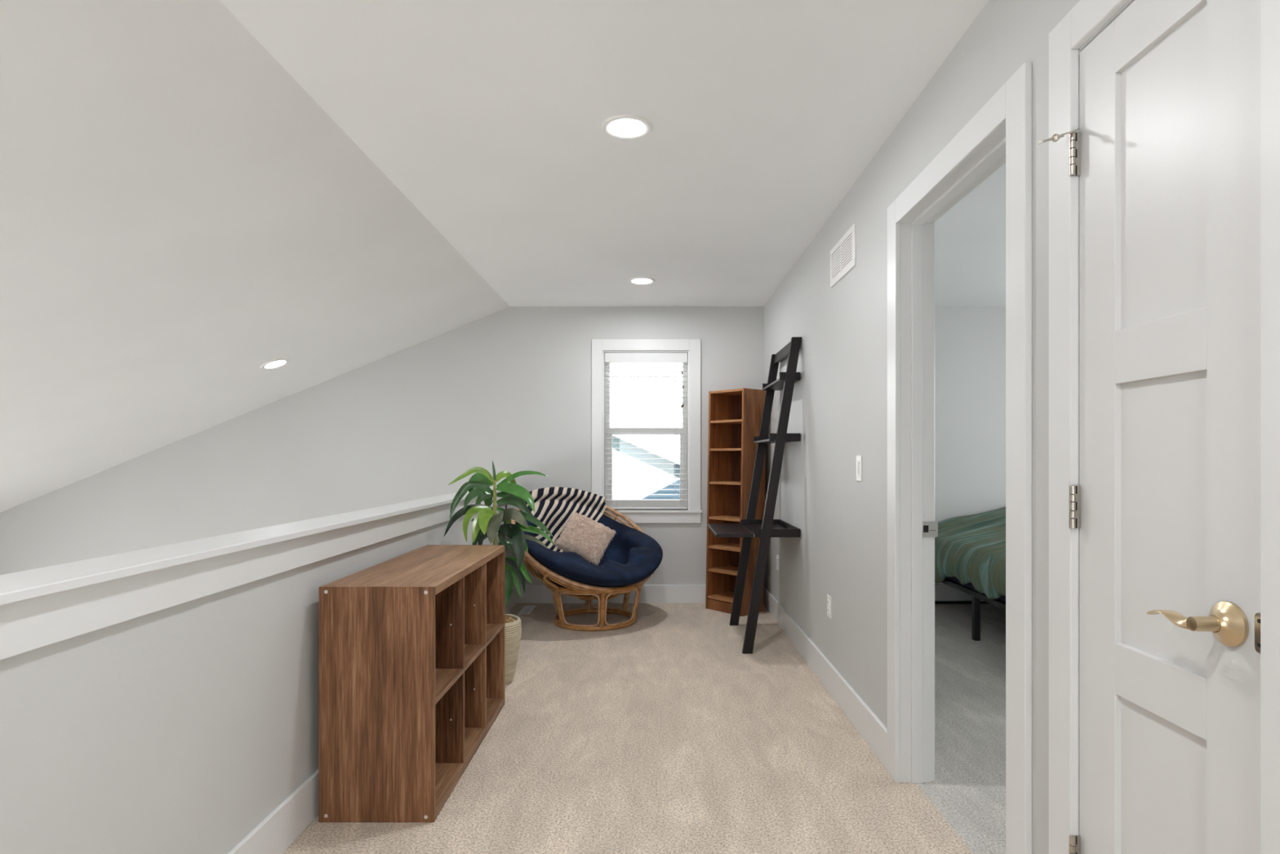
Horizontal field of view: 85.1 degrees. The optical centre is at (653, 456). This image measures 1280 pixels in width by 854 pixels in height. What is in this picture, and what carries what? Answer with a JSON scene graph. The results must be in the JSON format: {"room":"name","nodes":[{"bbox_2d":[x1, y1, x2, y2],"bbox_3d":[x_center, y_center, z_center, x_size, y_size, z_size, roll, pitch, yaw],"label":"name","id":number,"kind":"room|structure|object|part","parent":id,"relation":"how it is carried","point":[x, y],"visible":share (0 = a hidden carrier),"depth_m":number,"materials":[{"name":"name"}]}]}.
{"room":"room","nodes":[
{"label":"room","id":0,"kind":"room"},
{"bbox_2d":[0,0,510,512],"bbox_3d":[-3.663,-0.308,1.336,4.974,2.160,9.072,0,0,0],"label":"ceiling","id":1,"kind":"structure","parent":0,"point":[180,218],"depth_m":3.03,"materials":[{"name":"paint"}]},
{"bbox_2d":[260,358,289,369],"bbox_3d":[-2.634,-0.646,4.855,0.175,0.075,0.188,0,0,0],"label":"ceiling light","id":2,"kind":"object","parent":1,"relation":"attached to","point":[276,363],"visible":1,"depth_m":4.85,"materials":[{"name":"white plastic"}]},
{"bbox_2d":[265,360,284,368],"bbox_3d":[-2.633,-0.647,4.855,0.124,0.052,0.133,0,0,0],"label":"diffuser","id":3,"kind":"object","parent":2,"relation":"attached to","point":[272,364],"depth_m":4.86,"materials":[{"name":"white plastic"}]},
{"bbox_2d":[0,504,515,853],"bbox_3d":[-1.185,0.725,1.266,0.100,0.951,8.932,0,0,0],"label":"wall","id":4,"kind":"structure","parent":0,"point":[180,728],"depth_m":1.66,"materials":[{"name":"paint"}]},
{"bbox_2d":[0,491,502,660],"bbox_3d":[-1.126,0.298,1.266,0.018,0.099,8.932,0,0,0],"label":"trim","id":5,"kind":"structure","parent":4,"relation":"attached to","point":[29,624],"depth_m":1.62,"materials":[{"name":"paint"}]},
{"bbox_2d":[0,484,520,605],"bbox_3d":[-1.179,0.239,1.266,0.178,0.020,8.932,0,0,0],"label":"handrail","id":6,"kind":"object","parent":4,"relation":"attached to","point":[15,587],"depth_m":1.65,"materials":[{"name":"paint"}]},
{"bbox_2d":[226,586,516,853],"bbox_3d":[-1.127,1.127,1.266,0.015,0.145,8.932,0,0,0],"label":"baseboard","id":7,"kind":"structure","parent":4,"relation":"attached to","point":[285,824],"depth_m":2.14,"materials":[{"name":"paint"}]},
{"bbox_2d":[0,306,1005,584],"bbox_3d":[-0.850,1.356,5.802,10.600,5.188,0.140,0,0,0],"label":"wall","id":8,"kind":"structure","parent":0,"point":[510,387],"depth_m":5.73,"materials":[{"name":"paint"}]},
{"bbox_2d":[516,584,732,603],"bbox_3d":[-0.113,1.125,5.724,2.015,0.150,0.015,0,0,0],"label":"baseboard","id":9,"kind":"structure","parent":8,"relation":"attached to","point":[534,593],"depth_m":5.72,"materials":[{"name":"paint"}]},
{"bbox_2d":[591,338,702,523],"bbox_3d":[-0.057,-0.212,5.786,0.919,1.510,0.172,0,0,0],"label":"window","id":10,"kind":"structure","parent":8,"relation":"in","point":[691,514],"depth_m":5.71,"materials":[{"name":"paint"}]},
{"bbox_3d":[-0.460,-0.265,5.723,0.089,1.404,0.018,0,0,0],"label":"casing","id":11,"kind":"part","parent":10,"relation":"part of","materials":[{"name":"paint"}]},
{"bbox_2d":[604,352,687,509],"bbox_3d":[-0.059,-0.213,5.764,0.681,1.289,0.064,0,0,0],"label":"window blind","id":12,"kind":"object","parent":10,"relation":"attached to","point":[610,357],"visible":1,"depth_m":5.74,"materials":[{"name":"paint"}]},
{"bbox_3d":[-0.059,0.422,5.768,0.675,0.018,0.048,0,0,0],"label":"rail","id":13,"kind":"part","parent":12,"relation":"part of","materials":[{"name":"white plastic"}]},
{"bbox_3d":[-0.059,-0.212,5.840,0.689,1.299,0.055,0,0,0],"label":"frame","id":14,"kind":"part","parent":10,"relation":"part of","materials":[{"name":"white plastic"}]},
{"bbox_3d":[-0.059,0.084,5.828,0.633,0.647,0.024,0,0,0],"label":"sash","id":15,"kind":"part","parent":10,"relation":"part of","materials":[{"name":"white plastic"}]},
{"bbox_3d":[-0.059,-0.506,5.853,0.621,0.643,0.022,0,0,0],"label":"sash","id":16,"kind":"part","parent":10,"relation":"part of","materials":[{"name":"white plastic"}]},
{"bbox_3d":[-0.059,-0.920,5.723,0.713,0.093,0.018,0,0,0],"label":"casing","id":17,"kind":"part","parent":10,"relation":"part of","materials":[{"name":"paint"}]},
{"bbox_3d":[0.344,-0.265,5.723,0.093,1.404,0.018,0,0,0],"label":"casing","id":18,"kind":"part","parent":10,"relation":"part of","materials":[{"name":"paint"}]},
{"bbox_2d":[934,584,982,600],"bbox_3d":[2.663,1.119,5.724,3.275,0.138,0.015,0,0,0],"label":"baseboard","id":19,"kind":"structure","parent":8,"relation":"attached to","point":[942,592],"depth_m":5.72,"materials":[{"name":"paint"}]},
{"bbox_2d":[219,0,1005,306],"bbox_3d":[1.637,-1.313,1.336,5.626,0.150,9.072,0,0,0],"label":"ceiling","id":20,"kind":"structure","parent":0,"point":[488,116],"depth_m":2.54,"materials":[{"name":"paint"}]},
{"bbox_2d":[601,114,652,139],"bbox_3d":[-0.098,-1.234,2.613,0.188,0.008,0.188,0,0,0],"label":"recessed light","id":21,"kind":"object","parent":20,"relation":"in","point":[624,126],"visible":1,"depth_m":2.61,"materials":[{"name":"white plastic"}]},
{"bbox_2d":[608,119,644,135],"bbox_3d":[-0.098,-1.236,2.613,0.133,0.003,0.133,0,0,0],"label":"diffuser","id":22,"kind":"object","parent":21,"relation":"attached to","point":[616,126],"depth_m":2.61,"materials":[{"name":"white plastic"}]},
{"bbox_2d":[628,277,655,284],"bbox_3d":[-0.079,-1.234,4.893,0.188,0.008,0.188,0,0,0],"label":"recessed light","id":23,"kind":"object","parent":20,"relation":"in","point":[637,281],"visible":1,"depth_m":4.89,"materials":[{"name":"white plastic"}]},
{"bbox_2d":[632,279,651,283],"bbox_3d":[-0.079,-1.236,4.893,0.133,0.003,0.133,0,0,0],"label":"diffuser","id":24,"kind":"object","parent":23,"relation":"attached to","point":[634,281],"depth_m":4.90,"materials":[{"name":"white plastic"}]},
{"bbox_2d":[282,603,1005,853],"bbox_3d":[1.532,1.350,1.266,5.535,0.300,8.932,0,0,0],"label":"floor","id":25,"kind":"structure","parent":0,"point":[655,734],"depth_m":2.78,"materials":[{"name":"beige carpet"}]},
{"bbox_2d":[319,544,505,822],"bbox_3d":[-0.908,0.813,2.834,0.379,0.774,1.095,0,0,0],"label":"organizer","id":26,"kind":"object","parent":25,"relation":"on","point":[412,643],"visible":1,"depth_m":2.29,"materials":[{"name":"brown wood"}]},
{"bbox_3d":[-0.908,0.813,2.296,0.379,0.774,0.016,0,0,0],"label":"panel","id":27,"kind":"part","parent":26,"relation":"part of","materials":[{"name":"brown wood"}]},
{"bbox_3d":[-0.908,0.442,2.835,0.379,0.030,1.063,0,0,0],"label":"panel","id":28,"kind":"part","parent":26,"relation":"part of","materials":[{"name":"brown wood"}]},
{"bbox_3d":[-0.908,0.813,3.374,0.379,0.774,0.016,0,0,0],"label":"panel","id":29,"kind":"part","parent":26,"relation":"part of","materials":[{"name":"brown wood"}]},
{"bbox_2d":[435,623,503,703],"bbox_3d":[-0.907,0.812,2.835,0.375,0.015,1.063,0,0,0],"label":"shelf","id":30,"kind":"object","parent":26,"relation":"attached to","point":[446,674],"depth_m":2.65,"materials":[{"name":"brown wood"}]},
{"bbox_3d":[-0.908,1.181,2.835,0.379,0.034,1.063,0,0,0],"label":"panel","id":31,"kind":"part","parent":26,"relation":"part of","materials":[{"name":"brown wood"}]},
{"bbox_2d":[443,460,554,684],"bbox_3d":[-0.792,0.609,3.691,0.558,1.183,0.339,0,0,20],"label":"potted plant","id":32,"kind":"object","parent":25,"relation":"on","point":[485,525],"visible":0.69,"depth_m":3.68,"materials":[{"name":"green plant"}]},
{"bbox_3d":[-0.846,0.513,3.720,0.036,0.776,0.028,0,0,0],"label":"stem","id":33,"kind":"part","parent":32,"relation":"part of","materials":[{"name":"green plant"}]},
{"bbox_3d":[-0.850,1.032,3.720,0.292,0.335,0.292,0,0,0],"label":"pot","id":34,"kind":"part","parent":32,"relation":"part of","materials":[{"name":"beige ceramic"}]},
{"bbox_2d":[518,604,535,614],"bbox_3d":[-0.986,1.197,5.460,0.088,0.006,0.300,0,0,0],"label":"floor vent","id":35,"kind":"object","parent":25,"relation":"in","point":[527,609],"visible":1,"depth_m":5.44,"materials":[{"name":"white plastic"}]},
{"bbox_2d":[511,504,653,631],"bbox_3d":[-0.506,0.745,5.183,1.059,0.909,1.026,0,0,0],"label":"chair","id":36,"kind":"object","parent":25,"relation":"on","point":[582,591],"visible":0.62,"depth_m":4.84,"materials":[{"name":"wicker"}]},
{"bbox_3d":[-0.651,1.048,4.866,0.086,0.265,0.028,0,0,-44],"label":"post","id":37,"kind":"part","parent":36,"relation":"part of","materials":[{"name":"wicker"}]},
{"bbox_3d":[-0.503,0.609,5.180,1.052,0.637,1.019,0,0,0],"label":"bowl frame","id":38,"kind":"part","parent":36,"relation":"part of","materials":[{"name":"wicker"}]},
{"bbox_3d":[-0.500,1.048,5.391,0.029,0.265,0.085,0,0,-14],"label":"post","id":39,"kind":"part","parent":36,"relation":"part of","materials":[{"name":"wicker"}]},
{"bbox_2d":[515,510,662,587],"bbox_3d":[-0.462,0.667,5.133,1.069,0.662,1.049,0,0,0],"label":"cushion","id":40,"kind":"object","parent":36,"relation":"on","point":[632,555],"visible":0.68,"depth_m":4.86,"materials":[{"name":"blue fabric"}]},
{"bbox_2d":[524,486,606,551],"bbox_3d":[-0.714,0.545,5.449,0.389,0.616,0.799,0,0,32],"label":"throw blanket","id":41,"kind":"object","parent":40,"relation":"on","point":[554,506],"visible":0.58,"depth_m":5.47,"materials":[{"name":"fabric"}]},
{"bbox_2d":[552,511,616,565],"bbox_3d":[-0.492,0.594,5.052,0.433,0.373,0.306,0,0,4],"label":"throw pillow","id":42,"kind":"object","parent":40,"relation":"on","point":[582,535],"visible":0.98,"depth_m":4.99,"materials":[{"name":"fabric"}]},
{"bbox_3d":[-0.348,1.048,4.779,0.029,0.265,0.085,0,0,-14],"label":"post","id":43,"kind":"part","parent":36,"relation":"part of","materials":[{"name":"wicker"}]},
{"bbox_3d":[-0.197,1.048,5.304,0.086,0.265,0.028,0,0,-44],"label":"post","id":44,"kind":"part","parent":36,"relation":"part of","materials":[{"name":"wicker"}]},
{"bbox_3d":[-0.121,1.048,4.998,0.086,0.265,0.029,0,0,16],"label":"post","id":45,"kind":"part","parent":36,"relation":"part of","materials":[{"name":"wicker"}]},
{"bbox_2d":[705,387,765,616],"bbox_3d":[0.651,0.339,5.486,0.306,1.722,0.366,0,0,-42],"label":"bookcase","id":46,"kind":"object","parent":25,"relation":"on","point":[735,415],"visible":0.79,"depth_m":5.53,"materials":[{"name":"brown wood"}]},
{"bbox_3d":[0.535,0.339,5.615,0.306,1.722,0.019,0,0,-42],"label":"panel","id":47,"kind":"part","parent":46,"relation":"part of","materials":[{"name":"brown wood"}]},
{"bbox_3d":[0.637,1.105,5.473,0.259,0.018,0.328,0,0,-42],"label":"shelf","id":48,"kind":"part","parent":46,"relation":"part of","materials":[{"name":"brown wood"}]},
{"bbox_3d":[0.641,0.893,5.477,0.259,0.018,0.328,0,0,-42],"label":"shelf","id":49,"kind":"part","parent":46,"relation":"part of","materials":[{"name":"brown wood"}]},
{"bbox_3d":[0.644,0.710,5.479,0.259,0.018,0.328,0,0,-42],"label":"shelf","id":50,"kind":"part","parent":46,"relation":"part of","materials":[{"name":"brown wood"}]},
{"bbox_3d":[0.648,0.482,5.483,0.259,0.018,0.328,0,0,-42],"label":"shelf","id":51,"kind":"part","parent":46,"relation":"part of","materials":[{"name":"brown wood"}]},
{"bbox_3d":[0.652,0.204,5.487,0.259,0.018,0.328,0,0,-42],"label":"shelf","id":52,"kind":"part","parent":46,"relation":"part of","materials":[{"name":"brown wood"}]},
{"bbox_3d":[0.656,-0.058,5.491,0.259,0.018,0.328,0,0,-42],"label":"shelf","id":53,"kind":"part","parent":46,"relation":"part of","materials":[{"name":"brown wood"}]},
{"bbox_3d":[0.660,-0.278,5.494,0.259,0.018,0.328,0,0,-42],"label":"shelf","id":54,"kind":"part","parent":46,"relation":"part of","materials":[{"name":"brown wood"}]},
{"bbox_3d":[0.665,-0.512,5.499,0.267,0.018,0.328,0,0,-42],"label":"panel","id":55,"kind":"part","parent":46,"relation":"part of","materials":[{"name":"brown wood"}]},
{"bbox_3d":[0.749,0.319,5.573,0.041,1.643,0.328,0,0,-42],"label":"panel","id":56,"kind":"part","parent":46,"relation":"part of","materials":[{"name":"brown wood"}]},
{"bbox_3d":[0.767,0.339,5.356,0.306,1.722,0.019,0,0,-42],"label":"panel","id":57,"kind":"part","parent":46,"relation":"part of","materials":[{"name":"brown wood"}]},
{"bbox_2d":[707,337,801,653],"bbox_3d":[0.647,0.234,4.623,0.518,1.932,0.742,0,0,0],"label":"desk","id":58,"kind":"object","parent":25,"relation":"on","point":[767,527],"visible":1,"depth_m":4.29,"materials":[{"name":"black wood"}]},
{"bbox_3d":[0.726,0.234,4.978,0.360,1.932,0.032,0,0,0],"label":"rail","id":59,"kind":"part","parent":58,"relation":"part of","materials":[{"name":"black wood"}]},
{"bbox_3d":[0.726,0.234,4.268,0.360,1.932,0.032,0,0,0],"label":"rail","id":60,"kind":"part","parent":58,"relation":"part of","materials":[{"name":"black wood"}]},
{"bbox_2d":[753,439,798,443],"bbox_3d":[0.810,-0.105,4.623,0.190,0.014,0.650,0,0,0],"label":"shelf","id":61,"kind":"object","parent":58,"relation":"attached to","point":[755,441],"depth_m":4.54,"materials":[{"name":"black wood"}]},
{"bbox_2d":[762,377,798,390],"bbox_3d":[0.842,-0.480,4.623,0.127,0.014,0.650,0,0,0],"label":"shelf","id":62,"kind":"object","parent":58,"relation":"attached to","point":[778,384],"depth_m":4.63,"materials":[{"name":"black wood"}]},
{"bbox_2d":[934,577,1005,640],"bbox_3d":[2.785,1.038,4.522,1.630,0.325,2.345,0,0,0],"label":"frame","id":63,"kind":"object","parent":25,"relation":"on","point":[977,596],"visible":0.12,"depth_m":4.55,"materials":[{"name":"black metal"}]},
{"bbox_3d":[2.105,0.892,4.505,0.030,0.035,2.310,0,0,0],"label":"rail","id":64,"kind":"part","parent":63,"relation":"part of","materials":[{"name":"black metal"}]},
{"bbox_2d":[946,576,1005,602],"bbox_3d":[2.842,0.764,4.505,1.496,0.219,2.290,0,0,0],"label":"mattress","id":65,"kind":"object","parent":63,"relation":"on","point":[1002,597],"visible":0.02,"depth_m":4.62,"materials":[{"name":"fabric"}]},
{"bbox_2d":[934,506,1005,599],"bbox_3d":[2.825,0.638,4.483,1.629,0.550,2.418,0,0,0],"label":"duvet","id":66,"kind":"object","parent":65,"relation":"on","point":[969,548],"visible":0.18,"depth_m":4.71,"materials":[{"name":"green fabric"}]},
{"bbox_3d":[2.118,1.055,4.570,0.040,0.290,0.040,0,0,0],"label":"leg","id":67,"kind":"part","parent":63,"relation":"part of","materials":[{"name":"black metal"}]},
{"bbox_2d":[764,0,1079,853],"bbox_3d":[0.968,-0.019,1.266,0.115,2.438,8.932,0,0,0],"label":"wall","id":68,"kind":"structure","parent":0,"point":[838,410],"depth_m":2.89,"materials":[{"name":"paint"}]},
{"bbox_2d":[776,554,778,571],"bbox_3d":[0.905,0.770,5.080,0.010,0.114,0.070,0,0,0],"label":"wall outlet","id":69,"kind":"object","parent":68,"relation":"attached to","point":[777,556],"visible":1,"depth_m":5.06,"materials":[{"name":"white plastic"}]},
{"bbox_2d":[763,586,887,769],"bbox_3d":[0.902,1.127,4.194,0.015,0.147,3.075,0,0,0],"label":"baseboard","id":70,"kind":"structure","parent":68,"relation":"attached to","point":[873,731],"depth_m":3.42,"materials":[{"name":"paint"}]},
{"bbox_2d":[826,594,831,618],"bbox_3d":[0.905,0.770,3.590,0.010,0.114,0.070,0,0,0],"label":"wall outlet","id":71,"kind":"object","parent":68,"relation":"attached to","point":[828,597],"visible":1,"depth_m":3.58,"materials":[{"name":"white plastic"}]},
{"bbox_2d":[830,222,855,288],"bbox_3d":[0.905,-0.955,3.338,0.009,0.190,0.421,0,0,0],"label":"air vent","id":72,"kind":"object","parent":68,"relation":"in","point":[842,255],"visible":1,"depth_m":3.31,"materials":[{"name":"white plastic"}]},
{"bbox_2d":[856,455,862,481],"bbox_3d":[0.903,0.050,3.070,0.013,0.114,0.070,0,0,0],"label":"light switch","id":73,"kind":"object","parent":68,"relation":"attached to","point":[859,458],"visible":1,"depth_m":3.05,"materials":[{"name":"white plastic"}]},
{"bbox_2d":[887,62,1031,853],"bbox_3d":[0.971,0.123,2.164,0.158,2.154,0.999,0,0,0],"label":"door frame","id":74,"kind":"structure","parent":68,"relation":"in","point":[999,134],"depth_m":2.44,"materials":[{"name":"paint"}]},
{"bbox_3d":[0.901,0.126,2.611,0.018,2.149,0.092,0,0,0],"label":"casing","id":75,"kind":"part","parent":74,"relation":"part of","materials":[{"name":"paint"}]},
{"bbox_3d":[1.020,0.267,2.570,0.060,0.059,0.002,0,0,0],"label":"strike plate","id":76,"kind":"part","parent":74,"relation":"part of","materials":[{"name":"silver metal"}]},
{"bbox_3d":[1.034,0.123,2.622,0.018,2.154,0.085,0,0,0],"label":"casing","id":77,"kind":"part","parent":74,"relation":"part of","materials":[{"name":"paint"}]},
{"bbox_3d":[0.901,-0.904,2.164,0.018,0.090,0.801,0,0,0],"label":"casing","id":78,"kind":"part","parent":74,"relation":"part of","materials":[{"name":"paint"}]},
{"bbox_3d":[1.034,-0.911,2.164,0.018,0.085,0.829,0,0,0],"label":"casing","id":79,"kind":"part","parent":74,"relation":"part of","materials":[{"name":"paint"}]},
{"bbox_3d":[0.901,0.126,1.718,0.018,2.149,0.092,0,0,0],"label":"casing","id":80,"kind":"part","parent":74,"relation":"part of","materials":[{"name":"paint"}]},
{"bbox_2d":[1036,0,1279,853],"bbox_3d":[0.919,0.122,1.257,0.212,2.156,0.632,0,0,0],"label":"door","id":81,"kind":"structure","parent":68,"relation":"in","point":[1164,139],"depth_m":1.25,"materials":[{"name":"paint"}]},
{"bbox_3d":[0.845,-0.673,1.474,0.048,0.019,0.005,0,0,-1],"label":"stop rod","id":82,"kind":"part","parent":81,"relation":"part of","materials":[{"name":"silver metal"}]},
{"bbox_3d":[0.901,0.122,1.531,0.018,2.156,0.084,0,0,0],"label":"casing","id":83,"kind":"part","parent":81,"relation":"part of","materials":[{"name":"paint"}]},
{"bbox_3d":[0.901,-0.913,1.257,0.018,0.086,0.464,0,0,0],"label":"casing","id":84,"kind":"part","parent":81,"relation":"part of","materials":[{"name":"paint"}]},
{"bbox_3d":[0.928,0.416,1.261,0.035,0.101,0.226,0,0,0],"label":"rail","id":85,"kind":"part","parent":81,"relation":"part of","materials":[{"name":"paint"}]},
{"bbox_3d":[0.928,-0.196,1.261,0.035,0.104,0.226,0,0,0],"label":"rail","id":86,"kind":"part","parent":81,"relation":"part of","materials":[{"name":"paint"}]},
{"bbox_3d":[0.928,-0.810,1.261,0.035,0.107,0.226,0,0,0],"label":"rail","id":87,"kind":"part","parent":81,"relation":"part of","materials":[{"name":"paint"}]},
{"bbox_3d":[0.929,0.726,1.261,0.012,0.518,0.226,0,0,0],"label":"panel","id":88,"kind":"part","parent":81,"relation":"part of","materials":[{"name":"paint"}]},
{"bbox_3d":[0.929,0.111,1.261,0.012,0.510,0.226,0,0,0],"label":"panel","id":89,"kind":"part","parent":81,"relation":"part of","materials":[{"name":"paint"}]},
{"bbox_3d":[0.929,-0.502,1.261,0.012,0.509,0.226,0,0,0],"label":"panel","id":90,"kind":"part","parent":81,"relation":"part of","materials":[{"name":"paint"}]},
{"bbox_3d":[0.898,0.263,1.101,0.026,0.070,0.070,0,0,0],"label":"lever handle","id":91,"kind":"part","parent":81,"relation":"part of","materials":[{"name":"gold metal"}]},
{"bbox_3d":[0.910,0.264,1.043,0.002,0.060,0.020,0,0,0],"label":"latch plate","id":92,"kind":"part","parent":81,"relation":"part of","materials":[{"name":"brown metal"}]},
{"bbox_3d":[0.901,0.122,0.983,0.018,2.156,0.084,0,0,0],"label":"casing","id":93,"kind":"part","parent":81,"relation":"part of","materials":[{"name":"paint"}]},
{"label":"outside","id":94,"kind":"structure","parent":0,"visible":0},
{"bbox_2d":[640,479,679,499],"bbox_3d":[0.596,1.846,9.066,10.357,4.708,0.128,0,0,0],"label":"garage","id":95,"kind":"structure","parent":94,"point":[668,486],"depth_m":9.01,"materials":[{"name":"blue"}]},
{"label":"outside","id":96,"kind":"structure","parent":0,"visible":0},
{"bbox_2d":[612,435,679,499],"bbox_3d":[0.500,1.621,12.700,7.000,5.157,6.000,0,0,0],"label":"house","id":97,"kind":"structure","parent":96,"point":[616,442],"depth_m":10.00,"materials":[{"name":"white"}]}
]}

